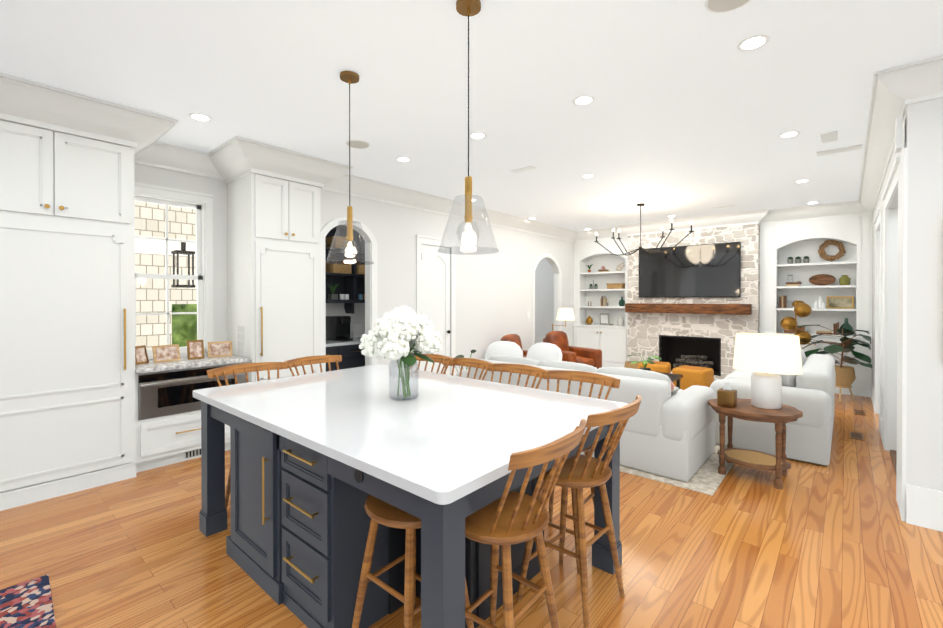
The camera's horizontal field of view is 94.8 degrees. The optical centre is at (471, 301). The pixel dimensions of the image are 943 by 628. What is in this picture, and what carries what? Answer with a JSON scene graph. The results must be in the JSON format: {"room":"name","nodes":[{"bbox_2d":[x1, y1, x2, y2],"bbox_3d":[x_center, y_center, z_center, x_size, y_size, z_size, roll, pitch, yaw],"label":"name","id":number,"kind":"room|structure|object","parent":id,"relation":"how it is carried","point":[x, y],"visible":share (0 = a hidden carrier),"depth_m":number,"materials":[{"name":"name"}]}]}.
{"room":"open-plan kitchen","nodes":[
{"label":"open-plan kitchen","id":0,"kind":"room"},
{"bbox_2d":[184,357,223,368],"bbox_3d":[-2.794,0.595,4.276,0.651,0.040,0.956,0,0,41],"label":"countertop","id":1,"kind":"structure","parent":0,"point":[195,363],"depth_m":4.16,"materials":[{"name":"white stone"}]},
{"bbox_2d":[135,345,148,364],"bbox_3d":[-3.034,0.491,3.971,0.056,0.168,0.131,0,0,11],"label":"framed picture","id":2,"kind":"object","parent":1,"relation":"on","point":[141,357],"depth_m":3.97,"materials":[{"name":"paper"}]},
{"bbox_2d":[152,344,180,362],"bbox_3d":[-2.900,0.495,4.126,0.052,0.158,0.220,0,0,32],"label":"framed picture","id":3,"kind":"object","parent":1,"relation":"on","point":[170,353],"depth_m":4.12,"materials":[{"name":"paper"}]},
{"bbox_2d":[187,340,203,359],"bbox_3d":[-2.743,0.479,4.313,0.140,0.187,0.058,0,0,-43],"label":"framed picture","id":4,"kind":"object","parent":1,"relation":"on","point":[195,348],"depth_m":4.31,"materials":[{"name":"paper"}]},
{"bbox_2d":[208,341,231,357],"bbox_3d":[-2.595,0.493,4.479,0.221,0.158,0.053,0,0,-31],"label":"framed picture","id":5,"kind":"object","parent":1,"relation":"on","point":[221,348],"depth_m":4.47,"materials":[{"name":"paper"}]},
{"bbox_2d":[0,393,942,627],"bbox_3d":[0.675,1.549,3.677,10.700,0.100,13.100,0,0,41],"label":"floor","id":6,"kind":"structure","parent":0,"point":[837,542],"depth_m":2.55,"materials":[{"name":"brown wood"}]},
{"bbox_2d":[0,574,55,627],"bbox_3d":[-2.521,1.509,0.923,1.700,0.010,2.400,0,0,43],"label":"area rug","id":7,"kind":"object","parent":6,"relation":"on","point":[28,604],"visible":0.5,"depth_m":2.14,"materials":[{"name":"multicoloured carpet"}]},
{"bbox_2d":[0,73,183,510],"bbox_3d":[-3.668,-0.021,3.065,0.906,3.046,2.510,0,0,41],"label":"tall cabinet","id":8,"kind":"object","parent":6,"relation":"on","point":[86,402],"depth_m":3.39,"materials":[{"name":"white paint"}]},
{"bbox_2d":[184,365,223,460],"bbox_3d":[-2.803,1.055,4.287,0.627,0.880,0.960,0,0,41],"label":"base cabinet","id":9,"kind":"object","parent":6,"relation":"on","point":[194,379],"depth_m":4.07,"materials":[{"name":"white paint"}]},
{"bbox_2d":[207,362,282,509],"bbox_3d":[-1.523,0.986,3.101,0.512,1.037,0.550,0,0,41],"label":"stool","id":10,"kind":"object","parent":6,"relation":"on","point":[245,368],"visible":0.08,"depth_m":3.20,"materials":[{"name":"brown wood"}]},
{"bbox_2d":[204,136,352,450],"bbox_3d":[-2.130,-0.031,4.845,0.906,3.046,1.274,0,0,41],"label":"tall cabinet","id":11,"kind":"object","parent":6,"relation":"on","point":[274,193],"depth_m":4.64,"materials":[{"name":"white paint"}]},
{"bbox_2d":[283,355,341,375],"bbox_3d":[-1.179,0.983,3.514,0.512,1.037,0.550,0,0,38],"label":"stool","id":12,"kind":"object","parent":6,"relation":"on","point":[302,361],"visible":0.15,"depth_m":3.64,"materials":[{"name":"brown wood"}]},
{"bbox_2d":[326,345,344,371],"bbox_3d":[-2.166,1.046,5.939,0.534,0.880,0.565,0,0,41],"label":"base cabinet","id":13,"kind":"object","parent":6,"relation":"on","point":[333,349],"depth_m":5.91,"materials":[{"name":"grey paint"}]},
{"bbox_2d":[345,345,364,368],"bbox_3d":[-1.854,1.044,6.300,0.534,0.880,0.630,0,0,41],"label":"base cabinet","id":14,"kind":"object","parent":6,"relation":"on","point":[354,358],"depth_m":6.12,"materials":[{"name":"grey paint"}]},
{"bbox_2d":[326,337,361,348],"bbox_3d":[-1.858,0.584,6.282,0.548,0.040,1.490,0,0,41],"label":"countertop","id":15,"kind":"structure","parent":14,"relation":"on","point":[356,341],"depth_m":6.08,"materials":[{"name":"white stone"}]},
{"bbox_2d":[325,236,364,340],"bbox_3d":[-1.760,-0.367,6.473,0.400,1.858,0.804,0,0,41],"label":"kitchenware","id":16,"kind":"object","parent":15,"relation":"on","point":[337,328],"visible":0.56,"depth_m":6.26,"materials":[{"name":"black wood"}]},
{"bbox_2d":[199,404,621,627],"bbox_3d":[-0.470,1.064,2.658,2.244,0.880,1.475,0,0,41],"label":"kitchen island","id":17,"kind":"object","parent":6,"relation":"on","point":[317,459],"depth_m":2.04,"materials":[{"name":"blue wood"}]},
{"bbox_2d":[193,364,626,507],"bbox_3d":[-0.464,0.603,2.663,2.315,0.038,1.524,0,0,41],"label":"island countertop","id":18,"kind":"structure","parent":17,"relation":"on","point":[441,446],"depth_m":2.16,"materials":[{"name":"white stone"}]},
{"bbox_2d":[359,306,441,400],"bbox_3d":[-0.415,0.304,2.640,0.474,0.559,0.476,0,0,41],"label":"vase","id":19,"kind":"object","parent":18,"relation":"on","point":[396,333],"visible":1,"depth_m":2.52,"materials":[{"name":"glass"},{"name":"petal"},{"name":"green leaf and stem"}]},
{"bbox_2d":[352,495,473,627],"bbox_3d":[-0.255,1.174,1.848,0.424,0.674,0.394,0,0,41],"label":"stool","id":20,"kind":"object","parent":6,"relation":"on","point":[378,511],"visible":0.44,"depth_m":1.75,"materials":[{"name":"brown wood"}]},
{"bbox_2d":[410,354,453,373],"bbox_3d":[-0.463,0.983,3.611,0.550,1.037,0.512,0,0,41],"label":"stool","id":21,"kind":"object","parent":6,"relation":"on","point":[437,358],"visible":0.1,"depth_m":3.75,"materials":[{"name":"brown wood"}]},
{"bbox_2d":[442,358,493,379],"bbox_3d":[-0.149,0.984,3.347,0.550,1.037,0.512,0,0,41],"label":"stool","id":22,"kind":"object","parent":6,"relation":"on","point":[474,363],"visible":0.25,"depth_m":3.50,"materials":[{"name":"brown wood"}]},
{"bbox_2d":[501,334,527,357],"bbox_3d":[0.942,1.022,7.342,0.948,0.911,0.860,0,0,36],"label":"leather armchair","id":23,"kind":"object","parent":6,"relation":"on","point":[515,338],"visible":0.04,"depth_m":7.47,"materials":[{"name":"brown leather"}]},
{"bbox_2d":[488,363,548,388],"bbox_3d":[0.213,0.986,3.028,0.550,1.037,0.512,0,0,43],"label":"stool","id":24,"kind":"object","parent":6,"relation":"on","point":[528,370],"visible":0.17,"depth_m":3.18,"materials":[{"name":"brown wood"}]},
{"bbox_2d":[465,419,586,627],"bbox_3d":[0.161,0.993,1.702,0.512,1.037,0.550,0,0,39],"label":"stool","id":25,"kind":"object","parent":6,"relation":"on","point":[506,520],"visible":0.85,"depth_m":1.61,"materials":[{"name":"brown wood"}]},
{"bbox_2d":[552,308,574,330],"bbox_3d":[1.742,0.801,8.538,0.615,1.340,0.370,0,0,41],"label":"brass floor lamp","id":26,"kind":"object","parent":6,"relation":"on","point":[565,314],"visible":0.75,"depth_m":8.33,"materials":[{"name":"white fabric"}]},
{"bbox_2d":[543,331,601,368],"bbox_3d":[1.798,1.018,8.028,0.860,0.911,0.948,0,0,-33],"label":"leather armchair","id":27,"kind":"object","parent":6,"relation":"on","point":[587,356],"visible":0.42,"depth_m":7.98,"materials":[{"name":"brown leather"}]},
{"bbox_2d":[516,395,641,627],"bbox_3d":[0.553,0.991,2.164,0.512,1.037,0.550,0,0,43],"label":"stool","id":28,"kind":"object","parent":6,"relation":"on","point":[579,472],"visible":0.81,"depth_m":2.06,"materials":[{"name":"brown wood"}]},
{"bbox_2d":[542,370,620,574],"bbox_3d":[0.595,0.988,2.711,0.550,1.037,0.512,0,0,39],"label":"stool","id":29,"kind":"object","parent":6,"relation":"on","point":[591,378],"visible":0.23,"depth_m":2.80,"materials":[{"name":"brown wood"}]},
{"bbox_2d":[573,237,627,366],"bbox_3d":[2.957,0.021,9.738,1.312,2.885,0.421,0,0,41],"label":"built-in shelving","id":30,"kind":"object","parent":6,"relation":"on","point":[600,293],"visible":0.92,"depth_m":9.77,"materials":[{"name":"white paint"}]},
{"bbox_2d":[624,361,639,368],"bbox_3d":[3.248,1.345,8.721,0.340,0.250,0.340,0,0,41],"label":"basket","id":31,"kind":"object","parent":6,"relation":"on","point":[630,365],"visible":0.27,"depth_m":8.61,"materials":[{"name":"beige wicker"}]},
{"bbox_2d":[620,444,733,494],"bbox_3d":[2.121,1.480,5.916,2.960,0.012,4.220,0,0,41],"label":"area rug","id":32,"kind":"object","parent":6,"relation":"on","point":[707,478],"visible":0.14,"depth_m":3.68,"materials":[{"name":"beige carpet"}]},
{"bbox_2d":[456,341,715,481],"bbox_3d":[1.114,0.982,4.771,2.630,0.990,1.054,0,0,41],"label":"sofa","id":33,"kind":"object","parent":32,"relation":"on","point":[669,431],"visible":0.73,"depth_m":3.83,"materials":[{"name":"grey fabric"}]},
{"bbox_2d":[638,361,670,372],"bbox_3d":[3.100,1.258,7.355,0.480,0.440,0.480,0,0,29],"label":"woven ottoman","id":34,"kind":"object","parent":32,"relation":"on","point":[661,367],"visible":0.33,"depth_m":7.15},
{"bbox_2d":[658,372,682,388],"bbox_3d":[2.436,1.274,6.250,0.900,0.420,0.900,0,0,41],"label":"coffee table","id":35,"kind":"object","parent":32,"relation":"on","point":[674,377],"visible":0.21,"depth_m":6.23,"materials":[{"name":"black"}]},
{"bbox_2d":[627,353,661,370],"bbox_3d":[2.546,0.907,6.252,0.460,0.313,0.492,0,0,41],"label":"pothos plant","id":36,"kind":"object","parent":35,"relation":"on","point":[649,360],"visible":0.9,"depth_m":6.18,"materials":[{"name":"green plant"}]},
{"bbox_2d":[672,365,713,389],"bbox_3d":[3.473,1.261,6.808,0.480,0.440,0.480,0,0,-43],"label":"woven ottoman","id":37,"kind":"object","parent":32,"relation":"on","point":[699,376],"visible":0.6,"depth_m":6.64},
{"bbox_2d":[710,348,835,464],"bbox_3d":[3.571,0.958,5.071,1.024,1.035,2.300,0,0,41],"label":"sofa","id":38,"kind":"object","parent":32,"relation":"on","point":[809,392],"visible":0.54,"depth_m":4.12,"materials":[{"name":"grey fabric"}]},
{"bbox_2d":[627,224,759,380],"bbox_3d":[4.301,0.028,8.524,2.300,2.885,0.502,0,0,41],"label":"stone fireplace","id":39,"kind":"object","parent":6,"relation":"on","point":[674,340],"visible":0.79,"depth_m":8.37,"materials":[{"name":"white stone"}]},
{"bbox_2d":[625,303,751,314],"bbox_3d":[4.045,0.135,8.275,2.180,0.185,0.218,0,0,41],"label":"mantel beam","id":40,"kind":"structure","parent":39,"relation":"attached to","point":[738,309],"depth_m":8.10,"materials":[{"name":"brown wood"}]},
{"bbox_2d":[639,242,740,297],"bbox_3d":[4.115,-0.573,8.314,1.790,0.990,0.059,0,0,41],"label":"screen","id":41,"kind":"object","parent":39,"relation":"attached to","point":[708,270],"visible":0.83,"depth_m":8.21,"materials":[{"name":"black"}]},
{"bbox_2d":[708,398,802,489],"bbox_3d":[2.428,1.201,3.747,0.689,0.595,0.623,0,0,41],"label":"round side table","id":42,"kind":"object","parent":6,"relation":"on","point":[780,418],"visible":0.81,"depth_m":3.65,"materials":[{"name":"brown wood"}]},
{"bbox_2d":[717,382,736,407],"bbox_3d":[2.215,0.803,3.757,0.130,0.198,0.130,0,0,41],"label":"tissue box","id":43,"kind":"object","parent":42,"relation":"on","point":[726,395],"visible":1,"depth_m":3.72,"materials":[{"name":"brown wood"}]},
{"bbox_2d":[733,333,802,408],"bbox_3d":[2.529,0.593,3.722,0.500,0.618,0.310,0,0,41],"label":"table lamp","id":44,"kind":"object","parent":42,"relation":"on","point":[768,357],"visible":1,"depth_m":3.62,"materials":[{"name":"white fabric"}]},
{"bbox_2d":[780,300,811,344],"bbox_3d":[5.238,0.730,7.012,0.410,1.500,0.280,0,0,41],"label":"light","id":45,"kind":"object","parent":6,"relation":"on","point":[788,323],"visible":0.81,"depth_m":6.92,"materials":[{"name":"gold metal"}]},
{"bbox_2d":[759,214,872,396],"bbox_3d":[5.758,0.035,7.320,1.472,2.885,0.421,0,0,41],"label":"built-in shelving","id":46,"kind":"object","parent":6,"relation":"on","point":[822,269],"visible":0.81,"depth_m":7.27,"materials":[{"name":"white paint"}]},
{"bbox_2d":[797,325,871,401],"bbox_3d":[5.388,0.921,6.597,1.009,1.129,1.103,0,0,41],"label":"fiddle-leaf fig plant","id":47,"kind":"object","parent":6,"relation":"on","point":[845,377],"visible":0.88,"depth_m":6.46,"materials":[{"name":"green plant"}]},
{"bbox_2d":[849,431,863,440],"bbox_3d":[4.265,1.489,4.804,0.120,0.007,0.320,0,0,41],"label":"floor vent","id":48,"kind":"object","parent":6,"relation":"in","point":[856,435],"depth_m":4.77,"materials":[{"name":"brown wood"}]},
{"bbox_2d":[854,409,865,415],"bbox_3d":[5.185,1.483,5.793,0.120,0.007,0.320,0,0,41],"label":"floor vent","id":49,"kind":"object","parent":6,"relation":"in","point":[857,412],"depth_m":5.78,"materials":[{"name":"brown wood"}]},
{"bbox_2d":[890,450,896,471],"bbox_3d":[3.843,1.488,3.696,0.330,0.020,1.370,0,0,41],"label":"stair","id":50,"kind":"structure","parent":6,"relation":"on","point":[893,453],"depth_m":4.13,"materials":[{"name":"brown wood"}]},
{"bbox_2d":[0,0,942,230],"bbox_3d":[0.675,-1.601,3.659,10.700,0.100,13.100,0,0,41],"label":"ceiling","id":51,"kind":"structure","parent":0,"point":[691,110],"depth_m":3.10,"materials":[{"name":"white paint"}]},
{"bbox_2d":[188,113,211,121],"bbox_3d":[-2.267,-1.545,3.627,0.167,0.011,0.168,0,0,41],"label":"recessed light","id":52,"kind":"object","parent":51,"relation":"in","point":[197,116],"depth_m":3.65,"materials":[{"name":"white paint"}]},
{"bbox_2d":[325,71,372,264],"bbox_3d":[-0.834,-0.904,2.971,0.324,1.283,0.324,0,0,41],"label":"pendant light","id":53,"kind":"object","parent":51,"relation":"hanging from","point":[350,77],"visible":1,"depth_m":2.96,"materials":[{"name":"clear glass"}]},
{"bbox_2d":[345,140,369,148],"bbox_3d":[-1.115,-1.548,4.262,0.245,0.011,0.238,0,0,41],"label":"ceiling speaker","id":54,"kind":"object","parent":51,"relation":"in","point":[358,144],"depth_m":4.28,"materials":[{"name":"white paint"}]},
{"bbox_2d":[396,157,410,161],"bbox_3d":[-0.740,-1.551,4.724,0.171,0.011,0.174,0,0,41],"label":"recessed light","id":55,"kind":"object","parent":51,"relation":"in","point":[401,159],"depth_m":4.74,"materials":[{"name":"white paint"}]},
{"bbox_2d":[437,0,499,254],"bbox_3d":[-0.016,-0.900,2.251,0.324,1.283,0.324,0,0,41],"label":"pendant light","id":56,"kind":"object","parent":51,"relation":"hanging from","point":[468,8],"visible":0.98,"depth_m":2.24,"materials":[{"name":"clear glass"}]},
{"bbox_2d":[469,132,486,138],"bbox_3d":[0.059,-1.547,4.036,0.164,0.011,0.162,0,0,41],"label":"recessed light","id":57,"kind":"object","parent":51,"relation":"in","point":[476,135],"depth_m":4.05,"materials":[{"name":"white paint"}]},
{"bbox_2d":[510,166,536,172],"bbox_3d":[0.608,-1.553,5.090,0.310,0.011,0.137,0,0,41],"label":"ceiling vent","id":58,"kind":"object","parent":51,"relation":"in","point":[527,168],"depth_m":5.10,"materials":[{"name":"white metal"}]},
{"bbox_2d":[572,95,594,105],"bbox_3d":[0.856,-1.543,3.318,0.163,0.011,0.169,0,0,41],"label":"recessed light","id":59,"kind":"object","parent":51,"relation":"in","point":[582,100],"depth_m":3.33,"materials":[{"name":"white paint"}]},
{"bbox_2d":[581,174,594,177],"bbox_3d":[1.441,-1.554,5.360,0.162,0.011,0.170,0,0,41],"label":"recessed light","id":60,"kind":"object","parent":51,"relation":"in","point":[586,175],"depth_m":5.40,"materials":[{"name":"white paint"}]},
{"bbox_2d":[594,203,693,255],"bbox_3d":[2.722,-1.165,6.981,1.570,0.807,0.390,0,0,41],"label":"chandelier","id":61,"kind":"object","parent":51,"relation":"hanging from","point":[640,247],"visible":1,"depth_m":6.96,"materials":[{"name":"black metal"}]},
{"bbox_2d":[713,205,734,208],"bbox_3d":[4.165,-1.565,7.151,0.300,0.011,0.147,0,0,41],"label":"ceiling vent","id":62,"kind":"object","parent":51,"relation":"in","point":[728,205],"depth_m":7.15,"materials":[{"name":"white metal"}]},
{"bbox_2d":[704,0,751,12],"bbox_3d":[1.311,-1.537,2.222,0.192,0.011,0.180,0,0,41],"label":"ceiling speaker","id":63,"kind":"object","parent":51,"relation":"in","point":[713,6],"depth_m":2.25,"materials":[{"name":"white paint"}]},
{"bbox_2d":[737,34,769,51],"bbox_3d":[1.673,-1.539,2.576,0.165,0.011,0.170,0,0,41],"label":"recessed light","id":64,"kind":"object","parent":51,"relation":"in","point":[754,42],"depth_m":2.58,"materials":[{"name":"white paint"}]},
{"bbox_2d":[778,131,800,137],"bbox_3d":[2.936,-1.547,4.006,0.163,0.011,0.169,0,0,41],"label":"recessed light","id":65,"kind":"object","parent":51,"relation":"in","point":[792,133],"depth_m":4.02,"materials":[{"name":"white paint"}]},
{"bbox_2d":[794,179,809,182],"bbox_3d":[4.259,-1.556,5.590,0.157,0.011,0.170,0,0,41],"label":"recessed light","id":66,"kind":"object","parent":51,"relation":"in","point":[804,180],"depth_m":5.63,"materials":[{"name":"white paint"}]},
{"bbox_2d":[820,131,837,142],"bbox_3d":[3.362,-1.547,4.077,0.120,0.011,0.320,0,0,41],"label":"ceiling vent","id":67,"kind":"object","parent":51,"relation":"in","point":[831,136],"depth_m":4.09,"materials":[{"name":"white metal"}]},
{"bbox_2d":[817,144,861,155],"bbox_3d":[3.758,-1.549,4.437,0.347,0.011,0.191,0,0,41],"label":"ceiling vent","id":68,"kind":"object","parent":51,"relation":"in","point":[856,147],"depth_m":4.44,"materials":[{"name":"white metal"}]},
{"bbox_2d":[134,97,942,490],"bbox_3d":[0.748,-0.026,3.538,10.420,3.050,13.000,0,0,41],"label":"wall","id":69,"kind":"structure","parent":0,"point":[492,297],"depth_m":5.32,"materials":[{"name":"white paint"}]},
{"bbox_2d":[134,182,213,355],"bbox_3d":[-3.131,-0.306,4.469,0.190,1.700,0.800,0,0,41],"label":"kitchen window","id":70,"kind":"structure","parent":69,"relation":"in","point":[201,203],"depth_m":4.64,"materials":[{"name":"white paint"}]},
{"bbox_2d":[171,242,194,287],"bbox_3d":[-3.510,-0.456,5.284,0.190,0.570,0.200,0,0,41],"label":"lantern","id":71,"kind":"object","parent":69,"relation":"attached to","point":[183,249],"depth_m":5.27,"materials":[{"name":"black metal"}]},
{"bbox_2d":[422,244,450,374],"bbox_3d":[-0.541,0.311,6.696,0.123,2.340,0.650,0,0,41],"label":"door","id":72,"kind":"structure","parent":69,"relation":"attached to","point":[435,286],"depth_m":6.74,"materials":[{"name":"white paint"}]},
{"bbox_2d":[134,55,942,531],"bbox_3d":[2.571,-0.030,4.448,8.550,3.048,8.240,0,0,41],"label":"trim","id":73,"kind":"structure","parent":69,"relation":"attached to","point":[896,91],"depth_m":4.56,"materials":[{"name":"white paint"}]},
{"bbox_2d":[895,116,902,152],"bbox_3d":[2.885,-1.131,2.908,0.030,0.324,0.520,0,0,41],"label":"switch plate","id":74,"kind":"object","parent":69,"relation":"attached to","point":[898,133],"depth_m":3.04,"materials":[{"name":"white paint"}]},
{"label":"outside","id":75,"kind":"structure","parent":0,"visible":0},
{"bbox_2d":[135,201,196,348],"bbox_3d":[-4.177,-0.262,5.545,0.100,4.500,5.200,0,0,41],"label":"view","id":76,"kind":"structure","parent":75,"point":[188,300],"depth_m":5.71,"materials":[{"name":"white brick"}]}
]}

